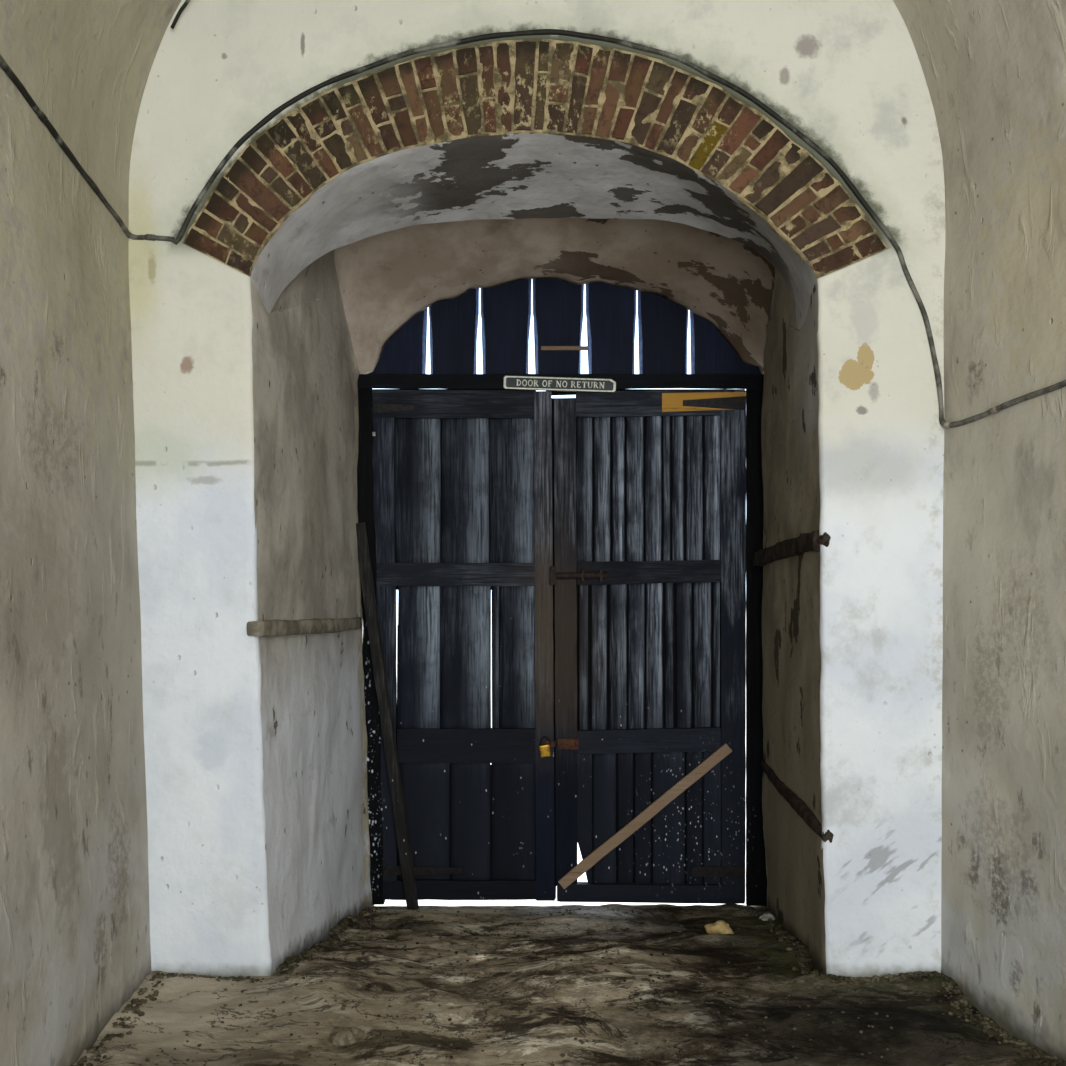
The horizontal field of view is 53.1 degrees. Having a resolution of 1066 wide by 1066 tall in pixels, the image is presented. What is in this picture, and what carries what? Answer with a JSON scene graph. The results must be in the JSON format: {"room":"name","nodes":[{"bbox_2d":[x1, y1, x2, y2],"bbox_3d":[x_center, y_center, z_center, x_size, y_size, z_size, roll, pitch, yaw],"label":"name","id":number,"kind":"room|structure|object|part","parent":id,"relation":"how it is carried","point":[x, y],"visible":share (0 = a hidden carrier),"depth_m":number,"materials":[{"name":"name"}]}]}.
{"room":"fort gate passage","nodes":[
{"label":"fort gate passage","id":0,"kind":"room"},
{"bbox_2d":[0,90,151,1065],"bbox_3d":[-1.326,0.263,0.530,0.110,2.775,6.260,0,0,0],"label":"wall","id":1,"kind":"structure","parent":0,"point":[75,948],"depth_m":3.01,"materials":[{"name":"paint"}]},
{"bbox_2d":[250,277,374,974],"bbox_3d":[-1.096,0.399,4.363,0.680,2.968,1.514,0,0,0],"label":"wall","id":2,"kind":"structure","parent":0,"point":[306,372],"depth_m":4.20,"materials":[{"name":"paint"}]},
{"bbox_2d":[247,617,361,636],"bbox_3d":[-0.877,0.373,4.288,0.068,0.151,1.412,0,0,4],"label":"ledge","id":3,"kind":"object","parent":2,"relation":"attached to","point":[264,628],"visible":0.99,"depth_m":4.01,"materials":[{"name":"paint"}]},
{"bbox_2d":[372,389,554,900],"bbox_3d":[-0.343,0.525,5.088,0.896,2.460,0.071,0,0,0],"label":"door","id":4,"kind":"structure","parent":2,"relation":"in","point":[463,477],"depth_m":5.08,"materials":[{"name":"black wood"}]},
{"bbox_3d":[-0.385,-0.613,5.082,0.779,0.136,0.040,0,0,0],"label":"rail","id":5,"kind":"part","parent":4,"relation":"part of","materials":[{"name":"black wood"}]},
{"bbox_3d":[-0.378,0.197,5.082,0.784,0.113,0.040,0,0,0],"label":"rail","id":6,"kind":"part","parent":4,"relation":"part of","materials":[{"name":"black wood"}]},
{"bbox_3d":[-0.349,1.697,5.082,0.736,0.094,0.040,0,0,0],"label":"rail","id":7,"kind":"part","parent":4,"relation":"part of","materials":[{"name":"black wood"}]},
{"bbox_3d":[-0.316,0.983,5.082,0.660,0.106,0.040,0,0,0],"label":"rail","id":8,"kind":"part","parent":4,"relation":"part of","materials":[{"name":"black wood"}]},
{"bbox_2d":[357,374,766,905],"bbox_3d":[0.125,0.508,5.080,1.984,2.527,0.060,0,0,0],"label":"door frame","id":9,"kind":"structure","parent":2,"relation":"attached to","point":[756,876],"depth_m":5.06,"materials":[{"name":"black wood"}]},
{"bbox_3d":[-0.779,0.539,5.085,0.142,2.454,0.050,0,0,0],"label":"post","id":10,"kind":"part","parent":9,"relation":"part of","materials":[{"name":"black wood"}]},
{"bbox_2d":[503,376,615,392],"bbox_3d":[0.126,-0.703,5.039,0.532,0.079,0.022,0,0,0],"label":"sign plaque","id":11,"kind":"object","parent":9,"relation":"attached to","point":[510,382],"visible":1,"depth_m":5.03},
{"bbox_3d":[1.065,0.537,5.069,0.104,2.469,0.018,0,0,0],"label":"post","id":12,"kind":"part","parent":9,"relation":"part of","materials":[{"name":"black wood"}]},
{"bbox_2d":[95,0,944,977],"bbox_3d":[0.015,-0.448,3.611,3.031,4.225,0.037,0,0,0],"label":"wall","id":13,"kind":"structure","parent":0,"point":[848,75],"depth_m":3.60,"materials":[{"name":"white paint"}]},
{"bbox_2d":[0,29,1065,427],"bbox_3d":[0.111,-1.025,2.887,2.976,1.350,1.442,0,0,0],"label":"cable","id":14,"kind":"object","parent":13,"relation":"attached to","point":[3,64],"visible":1,"depth_m":3.59,"materials":[{"name":"rubber"}]},
{"bbox_2d":[183,38,888,278],"bbox_3d":[0.009,-1.266,3.619,2.391,0.813,0.049,0,0,0],"label":"brick arch","id":15,"kind":"object","parent":13,"relation":"attached to","point":[539,85],"visible":1,"depth_m":3.60,"materials":[{"name":"brown brick"}]},
{"bbox_2d":[0,0,1065,199],"bbox_3d":[0.223,-1.821,0.530,3.202,1.392,6.271,0,0,0],"label":"ceiling","id":16,"kind":"structure","parent":0,"point":[994,71],"depth_m":3.25,"materials":[{"name":"paint"}]},
{"bbox_2d":[171,0,189,28],"bbox_3d":[-1.167,-1.759,3.565,0.095,0.141,0.017,0,0,10],"label":"stub","id":17,"kind":"object","parent":16,"relation":"attached to","point":[186,2],"visible":1,"depth_m":3.56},
{"bbox_2d":[250,133,816,329],"bbox_3d":[0.044,-1.091,4.173,2.001,0.693,1.134,0,0,0],"label":"ceiling","id":18,"kind":"structure","parent":0,"point":[516,175],"depth_m":3.83,"materials":[{"name":"paint"}]},
{"bbox_2d":[317,217,811,373],"bbox_3d":[0.163,-1.307,4.843,3.455,1.107,0.554,0,0,0],"label":"wall","id":19,"kind":"structure","parent":0,"point":[385,279],"depth_m":4.83,"materials":[{"name":"paint"}]},
{"bbox_2d":[368,279,760,373],"bbox_3d":[0.142,-1.036,5.134,2.043,0.601,0.042,0,0,0],"label":"arched boarding","id":20,"kind":"object","parent":19,"relation":"attached to","point":[558,305],"visible":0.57,"depth_m":5.13,"materials":[{"name":"wood"}]},
{"bbox_2d":[73,904,1065,1065],"bbox_3d":[0.076,1.619,1.240,3.652,0.320,7.680,0,0,0],"label":"floor","id":21,"kind":"structure","parent":0,"point":[920,1035],"depth_m":3.39,"materials":[{"name":"brown soil"}]},
{"bbox_2d":[327,1027,364,1046],"bbox_3d":[-0.568,1.507,3.202,0.096,0.039,0.096,0,0,27],"label":"stone","id":22,"kind":"object","parent":21,"relation":"on","point":[343,1036],"visible":1,"depth_m":3.18,"materials":[{"name":"beige stone"}]},
{"bbox_2d":[356,522,418,909],"bbox_3d":[-0.687,0.857,4.988,0.309,1.815,0.047,0,0,0],"label":"batten","id":23,"kind":"object","parent":21,"relation":"on","point":[378,662],"visible":0.99,"depth_m":4.98,"materials":[{"name":"black wood"}]},
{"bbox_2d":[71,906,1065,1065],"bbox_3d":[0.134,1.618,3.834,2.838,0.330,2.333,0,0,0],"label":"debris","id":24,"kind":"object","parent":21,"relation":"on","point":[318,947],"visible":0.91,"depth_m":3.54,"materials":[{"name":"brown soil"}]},
{"bbox_2d":[704,920,733,933],"bbox_3d":[0.748,1.590,4.279,0.116,0.059,0.081,0,0,0],"label":"stone","id":25,"kind":"object","parent":21,"relation":"on","point":[720,926],"visible":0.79,"depth_m":4.26,"materials":[{"name":"beige stone"}]},
{"bbox_2d":[759,913,774,920],"bbox_3d":[1.015,1.669,4.618,0.055,0.042,0.056,0,0,-22],"label":"stone","id":26,"kind":"object","parent":21,"relation":"on","point":[766,916],"visible":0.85,"depth_m":4.61,"materials":[{"name":"grey stone"}]},
{"bbox_2d":[761,281,825,974],"bbox_3d":[1.098,0.440,4.476,0.564,2.923,1.690,0,0,25],"label":"wall","id":27,"kind":"structure","parent":0,"point":[791,653],"depth_m":4.16,"materials":[{"name":"paint"}]},
{"bbox_2d":[545,389,745,903],"bbox_3d":[0.536,0.532,5.074,0.961,2.484,0.101,0,0,0],"label":"door","id":28,"kind":"structure","parent":27,"relation":"in","point":[648,570],"depth_m":5.08,"materials":[{"name":"black wood"}]},
{"bbox_2d":[539,736,550,757],"bbox_3d":[0.057,1.012,5.042,0.058,0.101,0.022,0,0,0],"label":"padlock","id":29,"kind":"object","parent":28,"relation":"hanging from","point":[544,750],"visible":1,"depth_m":5.03,"materials":[{"name":"gold metal"}]},
{"bbox_2d":[558,743,731,888],"bbox_3d":[0.531,1.340,5.044,0.824,0.689,0.021,0,0,0],"label":"brown lath","id":30,"kind":"object","parent":28,"relation":"attached to","point":[724,750],"visible":1,"depth_m":5.04,"materials":[{"name":"brown wood"}]},
{"bbox_3d":[0.548,-0.616,5.082,0.690,0.130,0.040,0,0,0],"label":"rail","id":31,"kind":"part","parent":28,"relation":"part of","materials":[{"name":"black wood"}]},
{"bbox_3d":[0.551,0.988,5.082,0.684,0.124,0.040,0,0,0],"label":"rail","id":32,"kind":"part","parent":28,"relation":"part of","materials":[{"name":"black wood"}]},
{"bbox_3d":[0.551,0.188,5.082,0.684,0.119,0.040,0,0,0],"label":"rail","id":33,"kind":"part","parent":28,"relation":"part of","materials":[{"name":"black wood"}]},
{"bbox_3d":[0.560,1.715,5.082,0.893,0.093,0.040,0,0,0],"label":"rail","id":34,"kind":"part","parent":28,"relation":"part of","materials":[{"name":"black wood"}]},
{"bbox_2d":[753,530,830,565],"bbox_3d":[1.026,0.072,4.276,0.073,0.166,1.395,0,0,3],"label":"metal bar","id":35,"kind":"object","parent":27,"relation":"attached to","point":[805,542],"visible":0.91,"depth_m":4.06,"materials":[{"name":"brown metal"}]},
{"bbox_2d":[761,759,833,842],"bbox_3d":[1.028,1.045,4.269,0.058,0.102,1.371,0,0,3],"label":"metal bar","id":36,"kind":"object","parent":27,"relation":"attached to","point":[795,802],"visible":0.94,"depth_m":3.98,"materials":[{"name":"black metal"}]},
{"bbox_2d":[941,136,1065,1060],"bbox_3d":[1.729,0.263,0.539,0.302,2.775,6.276,0,0,-4],"label":"wall","id":37,"kind":"structure","parent":0,"point":[1003,858],"depth_m":3.27,"materials":[{"name":"paint"}]},
{"label":"outside","id":38,"kind":"structure","parent":0,"visible":0},
{"bbox_2d":[375,603,745,905],"bbox_3d":[0.000,1.788,16.060,24.000,0.001,22.000,0,0,0],"label":"ground","id":39,"kind":"structure","parent":38,"point":[582,878],"depth_m":5.16,"materials":[{"name":"white"}]}
]}

